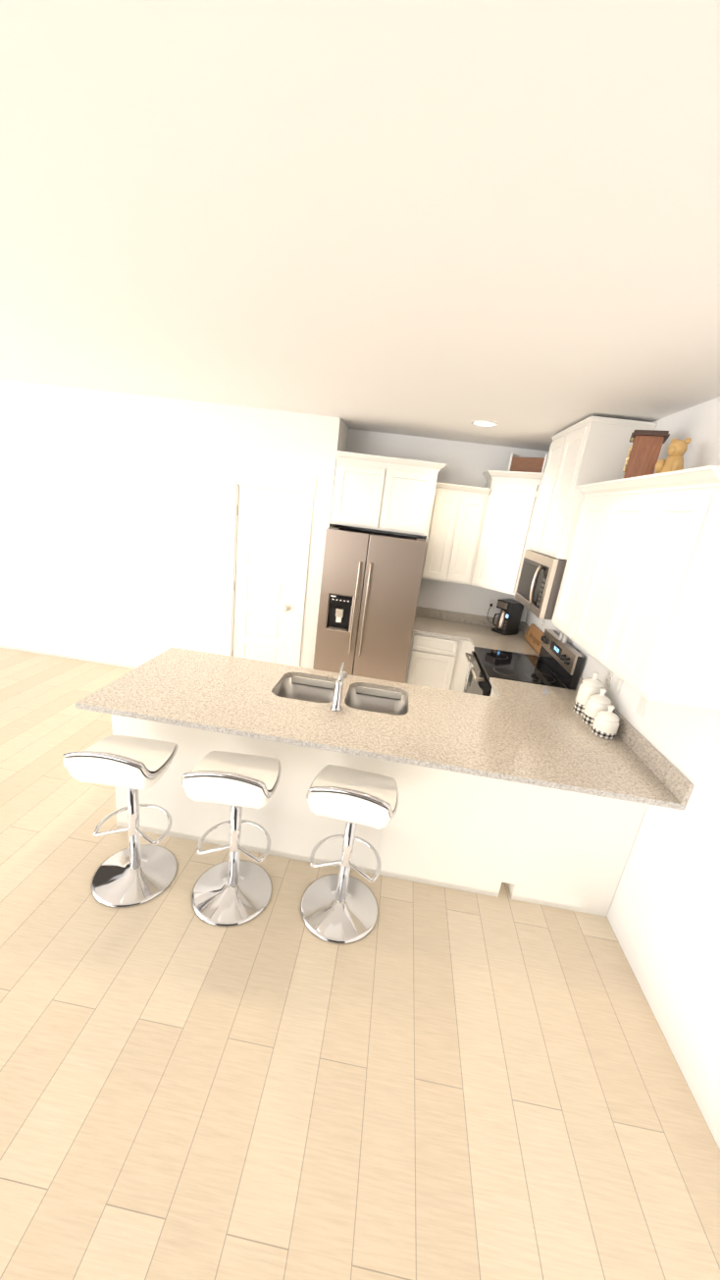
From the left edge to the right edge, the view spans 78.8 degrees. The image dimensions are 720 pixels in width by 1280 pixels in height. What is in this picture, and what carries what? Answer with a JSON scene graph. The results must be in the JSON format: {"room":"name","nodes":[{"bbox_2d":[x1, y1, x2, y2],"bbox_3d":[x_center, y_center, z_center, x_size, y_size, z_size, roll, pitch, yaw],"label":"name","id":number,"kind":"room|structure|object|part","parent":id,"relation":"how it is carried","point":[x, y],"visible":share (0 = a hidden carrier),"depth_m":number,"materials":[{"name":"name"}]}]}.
{"room":"kitchen","nodes":[
{"label":"kitchen","id":0,"kind":"room"},
{"bbox_2d":[0,378,348,668],"bbox_3d":[-2.215,-1.043,4.675,3.860,2.715,0.542,8,17,4],"label":"wall","id":1,"kind":"structure","parent":0,"point":[113,512],"depth_m":4.32,"materials":[{"name":"white paint"}]},
{"bbox_2d":[0,633,153,669],"bbox_3d":[-2.364,0.186,4.988,3.885,0.163,0.467,8,17,4],"label":"baseboard","id":2,"kind":"structure","parent":1,"relation":"attached to","point":[74,652],"depth_m":4.83,"materials":[{"name":"white wood"}]},
{"bbox_2d":[231,485,303,665],"bbox_3d":[-0.967,-0.462,4.441,0.633,2.030,0.050,8,17,4],"label":"pantry door","id":3,"kind":"structure","parent":1,"relation":"in","point":[269,523],"depth_m":4.36,"materials":[{"name":"white wood"}]},
{"bbox_3d":[-1.270,-0.545,4.433,0.012,1.574,0.018,8,17,4],"label":"pantry door hinges","id":4,"kind":"part","parent":3,"relation":"part of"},
{"bbox_2d":[283,604,290,611],"bbox_3d":[-0.741,-0.318,4.410,0.062,0.062,0.069,8,17,4],"label":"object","id":5,"kind":"structure","parent":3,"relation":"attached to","point":[287,608],"depth_m":4.38,"materials":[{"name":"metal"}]},
{"bbox_2d":[221,466,317,666],"bbox_3d":[-0.949,-0.537,4.444,0.858,2.195,0.145,8,17,4],"label":"door frame","id":6,"kind":"structure","parent":1,"relation":"attached to","point":[238,477],"depth_m":4.24,"materials":[{"name":"white wood"}]},
{"bbox_2d":[0,647,719,1279],"bbox_3d":[-1.458,1.171,2.536,6.300,0.050,6.300,8,17,4],"label":"floor","id":7,"kind":"structure","parent":0,"point":[426,1082],"depth_m":1.60,"materials":[{"name":"brown wood"}]},
{"bbox_2d":[62,734,178,907],"bbox_3d":[-1.140,0.836,2.189,0.412,0.867,0.435,8,17,1],"label":"bar stool","id":8,"kind":"object","parent":7,"relation":"on","point":[135,873],"visible":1,"depth_m":2.18,"materials":[{"name":"silver metal"}]},
{"bbox_3d":[-1.104,0.550,2.073,0.390,0.235,0.383,8,17,1],"label":"seat","id":9,"kind":"part","parent":8,"relation":"part of","materials":[{"name":"white plastic"}]},
{"bbox_2d":[181,750,281,927],"bbox_3d":[-0.616,0.911,2.162,0.412,0.867,0.435,7,17,0],"label":"bar stool","id":10,"kind":"object","parent":7,"relation":"on","point":[234,890],"visible":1,"depth_m":2.15,"materials":[{"name":"silver metal"}]},
{"bbox_3d":[-0.580,0.625,2.046,0.390,0.235,0.383,7,17,0],"label":"seat","id":11,"kind":"part","parent":10,"relation":"part of","materials":[{"name":"white plastic"}]},
{"bbox_2d":[300,764,398,944],"bbox_3d":[-0.057,0.985,2.151,0.412,0.867,0.435,10,17,8],"label":"bar stool","id":12,"kind":"object","parent":7,"relation":"on","point":[342,907],"visible":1,"depth_m":2.15,"materials":[{"name":"silver metal"}]},
{"bbox_3d":[-0.024,0.699,2.036,0.390,0.235,0.383,10,17,8],"label":"seat","id":13,"kind":"part","parent":12,"relation":"part of","materials":[{"name":"white plastic"}]},
{"bbox_2d":[313,527,427,683],"bbox_3d":[0.078,-0.201,4.500,0.918,1.772,0.800,8,17,4],"label":"fridge","id":14,"kind":"object","parent":7,"relation":"on","point":[370,588],"visible":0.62,"depth_m":4.13,"materials":[{"name":"grey metal"}]},
{"bbox_3d":[-0.206,-0.214,4.234,0.390,1.635,0.068,8,17,4],"label":"door","id":15,"kind":"part","parent":14,"relation":"part of","materials":[{"name":"silver metal"}]},
{"bbox_3d":[0.251,-0.146,4.202,0.520,1.635,0.068,8,17,4],"label":"door","id":16,"kind":"part","parent":14,"relation":"part of","materials":[{"name":"silver metal"}]},
{"bbox_2d":[75,606,693,916],"bbox_3d":[0.149,0.419,3.563,2.889,1.164,2.969,8,17,4],"label":"kitchen counter","id":17,"kind":"object","parent":7,"relation":"on","point":[536,793],"visible":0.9,"depth_m":2.40,"materials":[{"name":"white"}]},
{"bbox_2d":[330,661,348,712],"bbox_3d":[-0.104,0.231,2.506,0.062,0.249,0.303,8,17,4],"label":"faucet","id":18,"kind":"object","parent":17,"relation":"on","point":[338,705],"depth_m":2.40,"materials":[{"name":"silver metal"}]},
{"bbox_2d":[75,614,687,810],"bbox_3d":[0.187,0.118,3.469,2.888,0.030,2.968,8,17,4],"label":"countertop","id":19,"kind":"structure","parent":17,"relation":"on","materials":[{"name":"stone"}]},
{"bbox_2d":[491,598,524,635],"bbox_3d":[1.528,-0.239,4.551,0.237,0.335,0.177,-5,21,-34],"label":"coffee maker","id":20,"kind":"object","parent":19,"relation":"on","point":[508,619],"visible":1,"depth_m":4.50,"materials":[{"name":"black plastic"}]},
{"bbox_2d":[525,623,543,653],"bbox_3d":[1.683,-0.018,4.188,0.022,0.165,0.580,22,18,0],"label":"cutting board","id":21,"kind":"object","parent":19,"relation":"on","point":[534,634],"visible":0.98,"depth_m":4.21,"materials":[{"name":"brown wood"}]},
{"bbox_2d":[573,672,603,715],"bbox_3d":[1.451,0.334,2.764,0.136,0.278,0.136,8,17,4],"label":"canister","id":22,"kind":"object","parent":19,"relation":"on","point":[589,687],"visible":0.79,"depth_m":2.73,"materials":[{"name":"white ceramic"}]},
{"bbox_2d":[582,688,611,726],"bbox_3d":[1.435,0.397,2.638,0.132,0.228,0.132,8,17,4],"label":"canister","id":23,"kind":"object","parent":19,"relation":"on","point":[597,703],"visible":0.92,"depth_m":2.60,"materials":[{"name":"white ceramic"}]},
{"bbox_2d":[591,704,620,739],"bbox_3d":[1.417,0.457,2.511,0.128,0.183,0.128,8,17,4],"label":"canister","id":24,"kind":"object","parent":19,"relation":"on","point":[606,724],"visible":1,"depth_m":2.48,"materials":[{"name":"white ceramic"}]},
{"bbox_2d":[463,628,585,695],"bbox_3d":[1.219,0.516,3.679,0.712,1.170,0.754,8,17,4],"label":"range","id":25,"kind":"object","parent":7,"relation":"on","point":[557,663],"visible":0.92,"depth_m":3.49,"materials":[{"name":"black glass"}]},
{"bbox_2d":[464,661,475,691],"bbox_3d":[0.904,0.299,3.617,0.035,0.205,0.120,8,17,4],"label":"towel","id":26,"kind":"object","parent":25,"relation":"hanging from","point":[470,666],"depth_m":3.61,"materials":[{"name":"white fabric"}]},
{"bbox_3d":[0.939,0.215,3.622,0.064,0.027,0.624,8,17,4],"label":"handle","id":27,"kind":"part","parent":25,"relation":"part of","materials":[{"name":"silver metal"}]},
{"bbox_2d":[558,631,563,639],"bbox_3d":[1.623,-0.065,3.507,0.049,0.129,0.049,8,17,4],"label":"grinder","id":28,"kind":"object","parent":25,"relation":"on","point":[560,636],"visible":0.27,"depth_m":3.50,"materials":[{"name":"grey"}]},
{"bbox_2d":[561,633,569,642],"bbox_3d":[1.614,-0.042,3.428,0.049,0.129,0.049,8,17,4],"label":"grinder","id":29,"kind":"object","parent":25,"relation":"on","point":[565,638],"visible":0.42,"depth_m":3.42,"materials":[{"name":"grey"}]},
{"bbox_2d":[0,0,719,451],"bbox_3d":[-1.123,-1.466,1.722,6.300,0.080,6.300,8,17,4],"label":"ceiling","id":30,"kind":"structure","parent":0,"point":[452,220],"depth_m":1.10,"materials":[{"name":"white paint"}]},
{"bbox_2d":[472,420,497,426],"bbox_3d":[0.959,-1.665,3.376,0.196,0.007,0.196,8,17,4],"label":"recessed light","id":31,"kind":"object","parent":30,"relation":"in","point":[484,423],"visible":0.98,"depth_m":3.37,"materials":[{"name":"white plastic"}]},
{"bbox_2d":[338,428,549,621],"bbox_3d":[0.782,-0.700,4.798,2.140,2.715,0.150,8,17,4],"label":"wall","id":32,"kind":"structure","parent":0,"point":[468,463],"depth_m":4.41,"materials":[{"name":"white paint"}]},
{"bbox_2d":[488,599,496,610],"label":"outlet","id":33,"kind":"object","parent":32,"relation":"attached to","point":[494,602],"depth_m":4.73,"materials":[{"name":"white plastic"}]},
{"bbox_2d":[525,396,719,1150],"bbox_3d":[1.587,0.311,1.858,0.150,2.715,6.150,8,17,4],"label":"wall","id":34,"kind":"structure","parent":0,"point":[664,916],"depth_m":1.95,"materials":[{"name":"white paint"}]},
{"bbox_2d":[330,416,719,710],"bbox_3d":[0.696,-0.903,3.113,2.135,1.323,2.963,8,17,4],"label":"upper cabinet","id":35,"kind":"object","parent":34,"relation":"attached to","point":[637,608],"visible":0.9,"depth_m":2.64,"materials":[{"name":"white wood"}]},
{"bbox_2d":[330,449,446,536],"bbox_3d":[0.266,-1.403,4.260,0.983,0.638,0.588,8,17,4],"label":"cabinet","id":36,"kind":"object","parent":35,"relation":"in","point":[371,491],"depth_m":4.02,"materials":[{"name":"white wood"}]},
{"bbox_3d":[0.965,-1.423,4.137,0.512,0.066,0.055,8,17,4],"label":"narrow crown","id":37,"kind":"part","parent":35,"relation":"part of","materials":[{"name":"white wood"}]},
{"bbox_2d":[507,453,548,473],"bbox_3d":[1.555,-1.599,4.004,0.340,0.168,0.158,21,22,39],"label":"decor","id":38,"kind":"object","parent":35,"relation":"on","point":[526,464],"visible":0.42,"depth_m":3.95,"materials":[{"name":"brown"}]},
{"bbox_3d":[1.555,-1.492,4.058,0.743,0.066,0.643,8,17,4],"label":"corner crown","id":39,"kind":"part","parent":35,"relation":"part of","materials":[{"name":"white wood"}]},
{"bbox_2d":[515,549,567,620],"bbox_3d":[1.494,-0.430,3.375,0.448,0.421,0.760,8,17,4],"label":"microwave","id":40,"kind":"object","parent":35,"relation":"attached to","point":[541,576],"visible":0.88,"depth_m":3.17,"materials":[{"name":"grey metal"}]},
{"bbox_3d":[1.328,-0.452,3.395,0.001,0.252,0.655,8,17,4],"label":"panel","id":41,"kind":"part","parent":40,"relation":"part of","materials":[{"name":"grey"}]},
{"bbox_3d":[1.280,-0.401,3.203,0.059,0.298,0.031,8,17,4],"label":"handle","id":42,"kind":"part","parent":40,"relation":"part of","materials":[{"name":"silver metal"}]},
{"bbox_3d":[1.657,-1.445,3.061,0.390,0.033,0.785,8,17,4],"label":"tall crown","id":43,"kind":"part","parent":35,"relation":"part of","materials":[{"name":"white wood"}]},
{"bbox_2d":[623,429,670,479],"bbox_3d":[1.588,-1.011,2.465,0.175,0.282,0.230,15,19,25],"label":"mantel clock","id":44,"kind":"object","parent":35,"relation":"on","point":[643,454],"visible":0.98,"depth_m":2.38,"materials":[{"name":"brown wood"}]},
{"bbox_3d":[1.360,-0.776,2.204,0.055,0.066,1.302,8,17,4],"label":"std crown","id":45,"kind":"part","parent":35,"relation":"part of","materials":[{"name":"white wood"}]},
{"bbox_2d":[654,437,692,473],"bbox_3d":[1.556,-0.887,2.172,0.123,0.212,0.118,-3,20,-29],"label":"bear figurine","id":46,"kind":"object","parent":35,"relation":"on","point":[674,459],"visible":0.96,"depth_m":2.14,"materials":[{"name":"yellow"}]},
{"bbox_2d":[540,618,545,630],"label":"outlet","id":47,"kind":"object","parent":34,"relation":"attached to","point":[544,620],"depth_m":4.15,"materials":[{"name":"white plastic"}]},
{"bbox_2d":[412,606,693,804],"bbox_3d":[1.026,0.179,3.392,1.206,0.102,2.968,8,17,4],"label":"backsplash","id":48,"kind":"structure","parent":34,"relation":"attached to","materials":[{"name":"stone"}]},
{"bbox_2d":[604,668,624,694],"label":"outlet","id":49,"kind":"object","parent":34,"relation":"attached to","point":[618,684],"depth_m":2.69,"materials":[{"name":"white plastic"}]},
{"bbox_2d":[636,694,649,717],"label":"outlet","id":50,"kind":"object","parent":34,"relation":"attached to","point":[642,706],"depth_m":2.38,"materials":[{"name":"white plastic"}]}
]}

